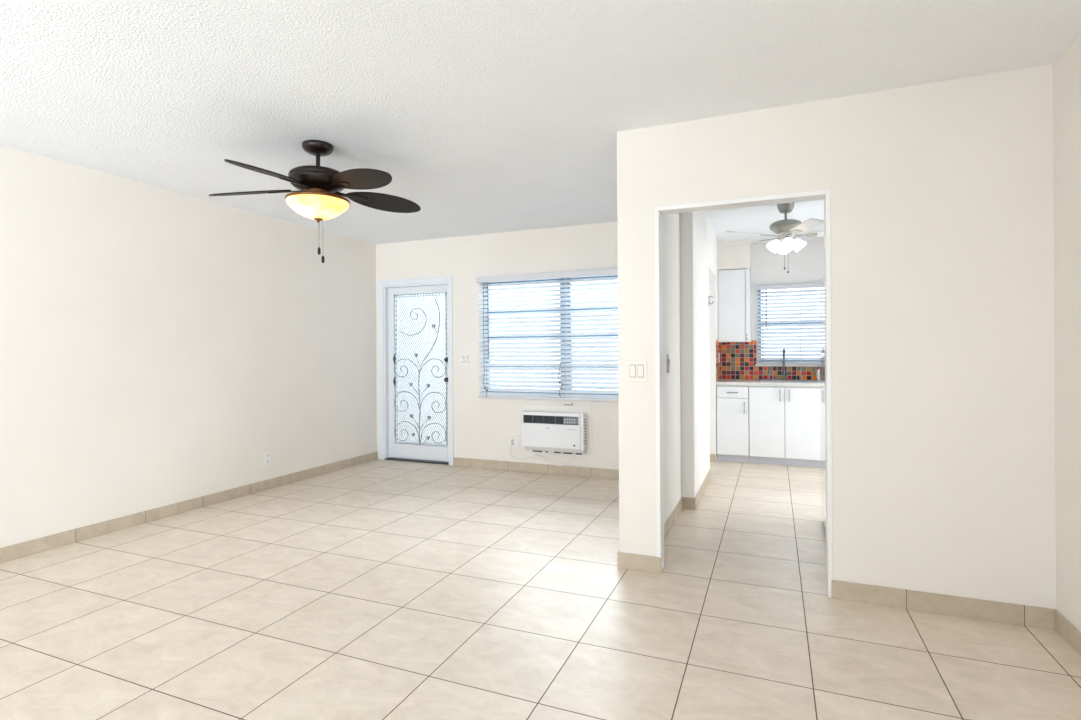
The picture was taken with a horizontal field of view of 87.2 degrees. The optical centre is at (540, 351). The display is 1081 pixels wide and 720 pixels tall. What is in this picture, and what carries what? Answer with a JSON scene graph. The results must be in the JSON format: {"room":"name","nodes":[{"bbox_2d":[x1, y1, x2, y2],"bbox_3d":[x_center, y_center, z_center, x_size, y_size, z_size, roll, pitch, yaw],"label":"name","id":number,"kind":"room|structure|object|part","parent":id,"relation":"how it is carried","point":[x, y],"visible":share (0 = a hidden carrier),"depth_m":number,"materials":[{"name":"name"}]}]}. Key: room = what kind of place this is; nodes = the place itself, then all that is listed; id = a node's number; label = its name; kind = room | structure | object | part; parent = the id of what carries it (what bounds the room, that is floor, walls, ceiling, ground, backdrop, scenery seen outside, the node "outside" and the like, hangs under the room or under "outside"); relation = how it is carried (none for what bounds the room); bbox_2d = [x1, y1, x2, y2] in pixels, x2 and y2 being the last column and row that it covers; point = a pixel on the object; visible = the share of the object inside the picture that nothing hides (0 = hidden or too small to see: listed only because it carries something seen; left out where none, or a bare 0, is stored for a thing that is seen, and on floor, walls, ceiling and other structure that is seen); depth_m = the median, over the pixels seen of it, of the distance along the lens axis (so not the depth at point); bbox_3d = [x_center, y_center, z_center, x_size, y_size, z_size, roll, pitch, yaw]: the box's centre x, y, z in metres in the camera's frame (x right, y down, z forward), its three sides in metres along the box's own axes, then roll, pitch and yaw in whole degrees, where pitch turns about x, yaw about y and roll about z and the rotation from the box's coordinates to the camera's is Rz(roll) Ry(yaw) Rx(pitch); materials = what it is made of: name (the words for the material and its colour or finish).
{"room":"empty living room","nodes":[
{"label":"empty living room","id":0,"kind":"room"},
{"bbox_2d":[0,145,376,547],"bbox_3d":[-3.320,0.014,3.284,0.120,2.486,7.475,0,0,22],"label":"wall","id":1,"kind":"structure","parent":0,"point":[156,343],"depth_m":4.24,"materials":[{"name":"beige paint"}]},
{"bbox_2d":[0,452,377,562],"bbox_3d":[-3.281,1.212,3.190,0.010,0.088,7.325,0,0,22],"label":"baseboard","id":2,"kind":"structure","parent":1,"relation":"attached to","point":[30,547],"depth_m":4.23,"materials":[{"name":"beige tile"}]},
{"bbox_2d":[264,452,270,464],"bbox_3d":[-2.477,0.971,5.152,0.009,0.116,0.072,0,0,22],"label":"wall outlet","id":3,"kind":"object","parent":1,"relation":"attached to","point":[267,455],"visible":1,"depth_m":5.15,"materials":[{"name":"white plastic"}]},
{"bbox_2d":[376,222,618,469],"bbox_3d":[-0.260,-0.005,5.987,3.486,2.486,0.150,0,0,22],"label":"wall","id":4,"kind":"structure","parent":0,"point":[482,427],"depth_m":6.01,"materials":[{"name":"beige paint"}]},
{"bbox_2d":[377,276,453,464],"bbox_3d":[-1.387,0.212,6.442,0.996,2.065,0.164,0,0,22],"label":"door","id":5,"kind":"structure","parent":4,"relation":"in","point":[415,315],"depth_m":6.45,"materials":[{"name":"white paint"}]},
{"bbox_3d":[-1.350,0.199,6.441,0.721,1.728,0.006,0,0,22],"label":"glass","id":6,"kind":"part","parent":5,"relation":"part of","materials":[{"name":"glass"}]},
{"bbox_2d":[460,354,468,364],"bbox_3d":[-0.821,0.086,6.128,0.118,0.118,0.014,0,0,22],"label":"light switch","id":7,"kind":"object","parent":4,"relation":"attached to","point":[464,358],"visible":1,"depth_m":6.13,"materials":[{"name":"white plastic"}]},
{"bbox_2d":[509,436,517,447],"bbox_3d":[-0.278,0.943,5.910,0.104,0.116,0.009,0,0,22],"label":"wall outlet","id":8,"kind":"object","parent":4,"relation":"attached to","point":[514,438],"visible":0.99,"depth_m":5.90,"materials":[{"name":"white plastic"}]},
{"bbox_2d":[454,457,618,478],"bbox_3d":[0.170,1.191,5.726,2.406,0.088,0.010,0,0,22],"label":"baseboard","id":9,"kind":"structure","parent":4,"relation":"attached to","point":[480,463],"depth_m":5.80,"materials":[{"name":"beige tile"}]},
{"bbox_2d":[508,440,568,465],"bbox_3d":[-0.021,1.029,5.763,0.680,0.226,0.046,0,0,24],"label":"power cord","id":10,"kind":"object","parent":4,"relation":"attached to","point":[510,442],"visible":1,"depth_m":5.83,"materials":[{"name":"white plastic"}]},
{"bbox_3d":[-0.141,1.044,5.809,0.412,0.146,0.023,0,0,24],"label":"cord","id":11,"kind":"part","parent":10,"relation":"part of","materials":[{"name":"white plastic"}]},
{"bbox_2d":[485,275,617,394],"bbox_3d":[0.263,-0.166,5.809,1.840,1.200,0.060,0,0,22],"label":"window","id":12,"kind":"structure","parent":4,"relation":"in","point":[612,275],"depth_m":5.80,"materials":[{"name":"metal"}]},
{"bbox_2d":[476,268,617,401],"bbox_3d":[0.222,-0.153,5.645,1.934,1.275,0.086,0,0,22],"label":"window blind","id":13,"kind":"object","parent":12,"relation":"attached to","point":[548,394],"visible":0.84,"depth_m":5.71,"materials":[{"name":"grey plastic"}]},
{"bbox_3d":[-0.580,-0.114,5.939,0.059,1.202,0.021,0,0,22],"label":"pull cord","id":14,"kind":"part","parent":13,"relation":"part of","materials":[{"name":"grey plastic"}]},
{"bbox_3d":[-0.562,-0.128,5.986,0.004,1.195,0.043,0,0,22],"label":"ladder cord","id":15,"kind":"part","parent":13,"relation":"part of","materials":[{"name":"white fabric"}]},
{"bbox_3d":[0.233,0.473,5.661,1.904,0.024,0.040,0,0,22],"label":"rail","id":16,"kind":"part","parent":13,"relation":"part of","materials":[{"name":"white plastic"}]},
{"bbox_3d":[0.252,-0.133,5.652,0.004,1.195,0.043,0,0,22],"label":"ladder cord","id":17,"kind":"part","parent":13,"relation":"part of","materials":[{"name":"white fabric"}]},
{"bbox_2d":[522,404,591,454],"bbox_3d":[0.145,0.776,5.667,0.730,0.466,0.138,0,0,22],"label":"air conditioner","id":18,"kind":"object","parent":4,"relation":"attached to","point":[564,429],"visible":1,"depth_m":5.61,"materials":[{"name":"paint"}]},
{"bbox_2d":[524,415,575,424],"bbox_3d":[0.102,0.678,5.630,0.584,0.080,0.026,0,0,22],"label":"air vent","id":19,"kind":"object","parent":18,"relation":"attached to","point":[528,419],"depth_m":5.63,"materials":[{"name":"grey plastic"}]},
{"bbox_3d":[0.102,0.778,5.629,0.620,0.350,0.030,0,0,22],"label":"panel","id":20,"kind":"part","parent":18,"relation":"part of","materials":[{"name":"white plastic"}]},
{"bbox_3d":[0.296,0.677,5.546,0.153,0.068,0.016,0,0,22],"label":"control panel","id":21,"kind":"part","parent":18,"relation":"part of","materials":[{"name":"grey plastic"}]},
{"bbox_3d":[0.407,0.781,5.515,0.030,0.360,0.030,0,0,22],"label":"trim","id":22,"kind":"part","parent":18,"relation":"part of","materials":[{"name":"white plastic"}]},
{"bbox_2d":[0,459,1080,719],"bbox_3d":[-0.446,1.289,2.996,5.701,0.100,9.420,0,0,22],"label":"floor","id":23,"kind":"structure","parent":0,"point":[377,589],"depth_m":2.61,"materials":[{"name":"beige tile"}]},
{"bbox_2d":[717,385,748,462],"bbox_3d":[2.220,0.798,6.507,0.336,0.848,0.649,0,0,22],"label":"base cabinet","id":24,"kind":"object","parent":23,"relation":"on","point":[732,400],"visible":0.92,"depth_m":6.24,"materials":[{"name":"white laminate"}]},
{"bbox_3d":[2.111,0.448,6.246,0.328,0.119,0.020,0,0,22],"label":"drawer","id":25,"kind":"part","parent":24,"relation":"part of","materials":[{"name":"white laminate"}]},
{"bbox_2d":[716,379,819,386],"bbox_3d":[2.856,0.350,6.251,1.715,0.036,0.639,0,0,22],"label":"countertop","id":26,"kind":"structure","parent":24,"relation":"on","point":[739,382],"depth_m":6.12,"materials":[{"name":"white stone"}]},
{"bbox_2d":[781,348,790,379],"bbox_3d":[2.773,0.148,6.480,0.161,0.369,0.098,0,0,-42],"label":"kitchen faucet","id":27,"kind":"object","parent":26,"relation":"on","point":[784,374],"visible":0.97,"depth_m":6.52,"materials":[{"name":"metal"}]},
{"bbox_2d":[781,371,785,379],"bbox_3d":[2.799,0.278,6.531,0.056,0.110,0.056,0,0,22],"label":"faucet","id":28,"kind":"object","parent":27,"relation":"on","point":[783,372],"depth_m":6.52,"materials":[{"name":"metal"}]},
{"bbox_3d":[2.773,0.098,6.468,0.023,0.269,0.159,0,0,22],"label":"spout","id":29,"kind":"part","parent":27,"relation":"part of","materials":[{"name":"metal"}]},
{"bbox_2d":[760,380,819,398],"bbox_3d":[2.750,0.420,6.276,0.590,0.186,0.410,0,0,22],"label":"sink","id":30,"kind":"object","parent":26,"relation":"in","point":[792,381],"visible":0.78,"depth_m":6.39,"materials":[{"name":"metal"}]},
{"bbox_2d":[817,365,819,380],"bbox_3d":[3.127,0.240,6.356,0.064,0.182,0.067,0,0,22],"label":"dish soap bottle","id":31,"kind":"object","parent":26,"relation":"on","point":[818,370],"visible":0.54,"depth_m":6.34,"materials":[{"name":"white plastic"}]},
{"bbox_2d":[749,386,820,466],"bbox_3d":[2.708,0.795,6.306,0.715,0.848,0.649,0,0,22],"label":"base cabinet","id":32,"kind":"object","parent":23,"relation":"on","point":[782,431],"visible":0.84,"depth_m":6.04,"materials":[{"name":"white laminate"}]},
{"bbox_3d":[2.436,0.761,6.113,0.352,0.749,0.020,0,0,22],"label":"door","id":33,"kind":"part","parent":32,"relation":"part of","materials":[{"name":"white laminate"}]},
{"bbox_3d":[2.765,0.759,5.978,0.352,0.749,0.020,0,0,22],"label":"door","id":34,"kind":"part","parent":32,"relation":"part of","materials":[{"name":"white laminate"}]},
{"bbox_2d":[819,274,825,528],"bbox_3d":[2.213,0.352,3.663,0.690,1.740,0.700,0,0,22],"label":"refrigerator","id":35,"kind":"object","parent":23,"relation":"on","point":[821,282],"visible":0.16,"depth_m":3.90,"materials":[{"name":"white metal"}]},
{"bbox_3d":[1.916,-0.251,3.784,0.055,0.530,0.700,0,0,22],"label":"freezer door","id":36,"kind":"part","parent":35,"relation":"part of","materials":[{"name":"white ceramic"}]},
{"bbox_3d":[1.921,0.599,3.784,0.055,1.150,0.700,0,0,22],"label":"fridge door","id":37,"kind":"part","parent":35,"relation":"part of","materials":[{"name":"white metal"}]},
{"bbox_2d":[0,0,1080,244],"bbox_3d":[-0.462,-1.297,2.996,5.701,0.100,9.420,0,0,22],"label":"ceiling","id":38,"kind":"structure","parent":0,"point":[486,116],"depth_m":2.60,"materials":[{"name":"paint"}]},
{"bbox_2d":[209,140,420,262],"bbox_3d":[-1.343,-0.887,3.370,1.248,0.710,1.216,0,0,22],"label":"ceiling fan","id":39,"kind":"object","parent":38,"relation":"hanging from","point":[319,197],"visible":1,"depth_m":3.32,"materials":[{"name":"brown metal"}]},
{"bbox_3d":[-1.748,-0.953,3.421,0.492,0.062,0.199,0,0,0],"label":"blade","id":40,"kind":"part","parent":39,"relation":"part of","materials":[{"name":"brown wood"}]},
{"bbox_3d":[-1.467,-0.955,3.029,0.199,0.062,0.492,0,0,18],"label":"blade","id":41,"kind":"part","parent":39,"relation":"part of","materials":[{"name":"brown wood"}]},
{"bbox_3d":[-1.532,-0.962,3.421,0.210,0.026,0.059,0,0,0],"label":"blade arm","id":42,"kind":"part","parent":39,"relation":"part of","materials":[{"name":"brown metal"}]},
{"bbox_3d":[-1.401,-0.962,3.234,0.059,0.026,0.210,0,0,18],"label":"blade arm","id":43,"kind":"part","parent":39,"relation":"part of","materials":[{"name":"brown metal"}]},
{"bbox_3d":[-1.337,-0.852,3.418,0.356,0.112,0.356,0,0,22],"label":"lamp shade","id":44,"kind":"part","parent":39,"relation":"part of","materials":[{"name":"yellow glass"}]},
{"bbox_3d":[-1.182,-0.964,3.302,0.210,0.026,0.059,0,0,36],"label":"blade arm","id":45,"kind":"part","parent":39,"relation":"part of","materials":[{"name":"brown metal"}]},
{"bbox_3d":[-1.179,-0.964,3.530,0.210,0.026,0.059,0,0,-36],"label":"blade arm","id":46,"kind":"part","parent":39,"relation":"part of","materials":[{"name":"brown metal"}]},
{"bbox_3d":[-1.007,-0.958,3.175,0.492,0.062,0.199,0,0,36],"label":"blade","id":47,"kind":"part","parent":39,"relation":"part of","materials":[{"name":"brown wood"}]},
{"bbox_3d":[-1.004,-0.958,3.657,0.492,0.062,0.199,0,0,-36],"label":"blade","id":48,"kind":"part","parent":39,"relation":"part of","materials":[{"name":"brown wood"}]},
{"bbox_2d":[725,202,823,272],"bbox_3d":[2.108,-0.963,4.807,1.082,0.600,1.104,0,0,22],"label":"ceiling fan","id":49,"kind":"object","parent":38,"relation":"hanging from","point":[785,242],"visible":0.93,"depth_m":4.74,"materials":[{"name":"grey metal"}]},
{"bbox_3d":[1.856,-0.977,5.104,0.131,0.037,0.400,0,0,-37],"label":"blade","id":50,"kind":"part","parent":49,"relation":"part of","materials":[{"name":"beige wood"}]},
{"bbox_3d":[1.727,-0.976,4.689,0.400,0.037,0.131,0,0,-19],"label":"blade","id":51,"kind":"part","parent":49,"relation":"part of","materials":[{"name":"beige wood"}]},
{"bbox_3d":[1.982,-0.896,4.829,0.119,0.122,0.103,0,0,12],"label":"lamp shade","id":52,"kind":"part","parent":49,"relation":"part of","materials":[{"name":"white glass"}]},
{"bbox_3d":[2.099,-0.897,4.904,0.103,0.122,0.119,0,0,12],"label":"lamp shade","id":53,"kind":"part","parent":49,"relation":"part of","materials":[{"name":"white glass"}]},
{"bbox_3d":[2.057,-0.897,4.712,0.103,0.122,0.119,0,0,12],"label":"lamp shade","id":54,"kind":"part","parent":49,"relation":"part of","materials":[{"name":"white glass"}]},
{"bbox_3d":[2.078,-0.971,4.653,0.069,0.021,0.170,0,0,-1],"label":"blade arm","id":55,"kind":"part","parent":49,"relation":"part of","materials":[{"name":"grey metal"}]},
{"bbox_3d":[2.174,-0.898,4.787,0.119,0.122,0.103,0,0,12],"label":"lamp shade","id":56,"kind":"part","parent":49,"relation":"part of","materials":[{"name":"white glass"}]},
{"bbox_3d":[2.225,-0.972,4.760,0.170,0.021,0.069,0,0,17],"label":"blade arm","id":57,"kind":"part","parent":49,"relation":"part of","materials":[{"name":"grey metal"}]},
{"bbox_3d":[2.082,-0.978,4.438,0.131,0.037,0.400,0,0,-1],"label":"blade","id":58,"kind":"part","parent":49,"relation":"part of","materials":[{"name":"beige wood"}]},
{"bbox_3d":[2.431,-0.980,4.697,0.400,0.037,0.131,0,0,17],"label":"blade","id":59,"kind":"part","parent":49,"relation":"part of","materials":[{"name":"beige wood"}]},
{"bbox_2d":[662,211,720,523],"bbox_3d":[1.339,-0.015,5.104,0.244,2.486,3.918,0,0,22],"label":"wall","id":60,"kind":"structure","parent":0,"point":[689,242],"depth_m":4.44,"materials":[{"name":"white paint"}]},
{"bbox_2d":[617,454,715,573],"bbox_3d":[1.201,1.185,4.750,0.264,0.088,3.382,0,0,22],"label":"baseboard","id":61,"kind":"structure","parent":60,"relation":"attached to","point":[645,563],"depth_m":3.23,"materials":[{"name":"beige tile"}]},
{"bbox_2d":[667,354,669,372],"bbox_3d":[0.879,0.086,3.897,0.014,0.130,0.072,0,0,22],"label":"strike plate","id":62,"kind":"object","parent":60,"relation":"attached to","point":[668,359],"visible":1,"depth_m":3.88,"materials":[{"name":"plastic"}]},
{"bbox_2d":[716,340,720,381],"bbox_3d":[2.069,0.103,6.593,0.006,0.464,0.592,0,0,22],"label":"mosaic side splash","id":63,"kind":"object","parent":60,"relation":"attached to","point":[718,344],"visible":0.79,"depth_m":6.52,"materials":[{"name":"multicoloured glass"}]},
{"bbox_2d":[717,239,750,270],"bbox_3d":[2.271,-1.104,6.647,0.354,0.321,0.350,0,0,22],"label":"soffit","id":64,"kind":"structure","parent":60,"relation":"attached to","point":[734,257],"depth_m":6.49,"materials":[{"name":"beige paint"}]},
{"bbox_2d":[718,268,750,341],"bbox_3d":[2.275,-0.524,6.653,0.347,0.832,0.334,0,0,22],"label":"upper cabinet","id":65,"kind":"object","parent":60,"relation":"attached to","point":[734,286],"visible":0.97,"depth_m":6.50,"materials":[{"name":"white laminate"}]},
{"bbox_2d":[747,240,823,379],"bbox_3d":[2.950,-0.025,6.625,2.070,2.486,0.120,0,0,22],"label":"wall","id":66,"kind":"structure","parent":0,"point":[806,265],"depth_m":6.62,"materials":[{"name":"white paint"}]},
{"bbox_2d":[721,340,818,379],"bbox_3d":[2.978,0.098,6.545,1.711,0.464,0.006,0,0,22],"label":"backsplash","id":67,"kind":"structure","parent":66,"relation":"attached to","point":[738,359],"depth_m":6.75,"materials":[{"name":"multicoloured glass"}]},
{"bbox_2d":[755,364,819,365],"bbox_3d":[2.992,0.160,6.527,0.980,0.025,0.030,0,0,22],"label":"trim","id":68,"kind":"structure","parent":66,"relation":"attached to","point":[755,364],"depth_m":6.56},
{"bbox_2d":[758,290,819,361],"bbox_3d":[3.031,-0.323,6.617,0.930,0.920,0.050,0,0,22],"label":"window","id":69,"kind":"structure","parent":66,"relation":"in","point":[758,290],"depth_m":6.68,"materials":[{"name":"metal"}]},
{"bbox_2d":[756,283,824,363],"bbox_3d":[2.979,-0.315,6.496,0.959,0.915,0.075,0,0,22],"label":"window blind","id":70,"kind":"object","parent":69,"relation":"attached to","point":[800,356],"visible":0.66,"depth_m":6.55,"materials":[{"name":"grey plastic"}]},
{"bbox_3d":[2.607,-0.298,6.662,0.004,0.845,0.043,0,0,22],"label":"ladder cord","id":71,"kind":"part","parent":70,"relation":"part of","materials":[{"name":"white fabric"}]},
{"bbox_3d":[2.986,0.131,6.508,0.929,0.024,0.040,0,0,22],"label":"rail","id":72,"kind":"part","parent":70,"relation":"part of","materials":[{"name":"white plastic"}]},
{"bbox_3d":[2.977,-0.300,6.510,0.004,0.845,0.043,0,0,22],"label":"ladder cord","id":73,"kind":"part","parent":70,"relation":"part of","materials":[{"name":"white fabric"}]},
{"bbox_2d":[617,64,1055,629],"bbox_3d":[1.425,-0.016,2.889,2.085,2.486,0.114,0,0,22],"label":"wall","id":74,"kind":"structure","parent":0,"point":[942,193],"depth_m":2.69,"materials":[{"name":"beige paint"}]},
{"bbox_2d":[626,361,646,381],"bbox_3d":[0.541,0.111,3.198,0.118,0.118,0.014,0,0,22],"label":"light switch","id":75,"kind":"object","parent":74,"relation":"attached to","point":[635,370],"visible":1,"depth_m":3.20,"materials":[{"name":"beige plastic"}]},
{"bbox_2d":[655,189,832,597],"bbox_3d":[1.066,0.212,3.044,0.874,2.034,0.112,0,0,22],"label":"trim","id":76,"kind":"structure","parent":74,"relation":"attached to","point":[821,194],"depth_m":3.01,"materials":[{"name":"white paint"}]},
{"bbox_2d":[1053,36,1080,631],"bbox_3d":[1.342,-0.015,0.102,0.120,2.486,5.132,0,0,22],"label":"wall","id":77,"kind":"structure","parent":0,"point":[1067,68],"depth_m":2.38,"materials":[{"name":"beige paint"}]},
{"bbox_2d":[1054,609,1080,655],"bbox_3d":[1.289,1.184,0.127,0.010,0.088,5.132,0,0,22],"label":"baseboard","id":78,"kind":"structure","parent":77,"relation":"attached to","point":[1064,628],"depth_m":2.37,"materials":[{"name":"beige tile"}]}
]}

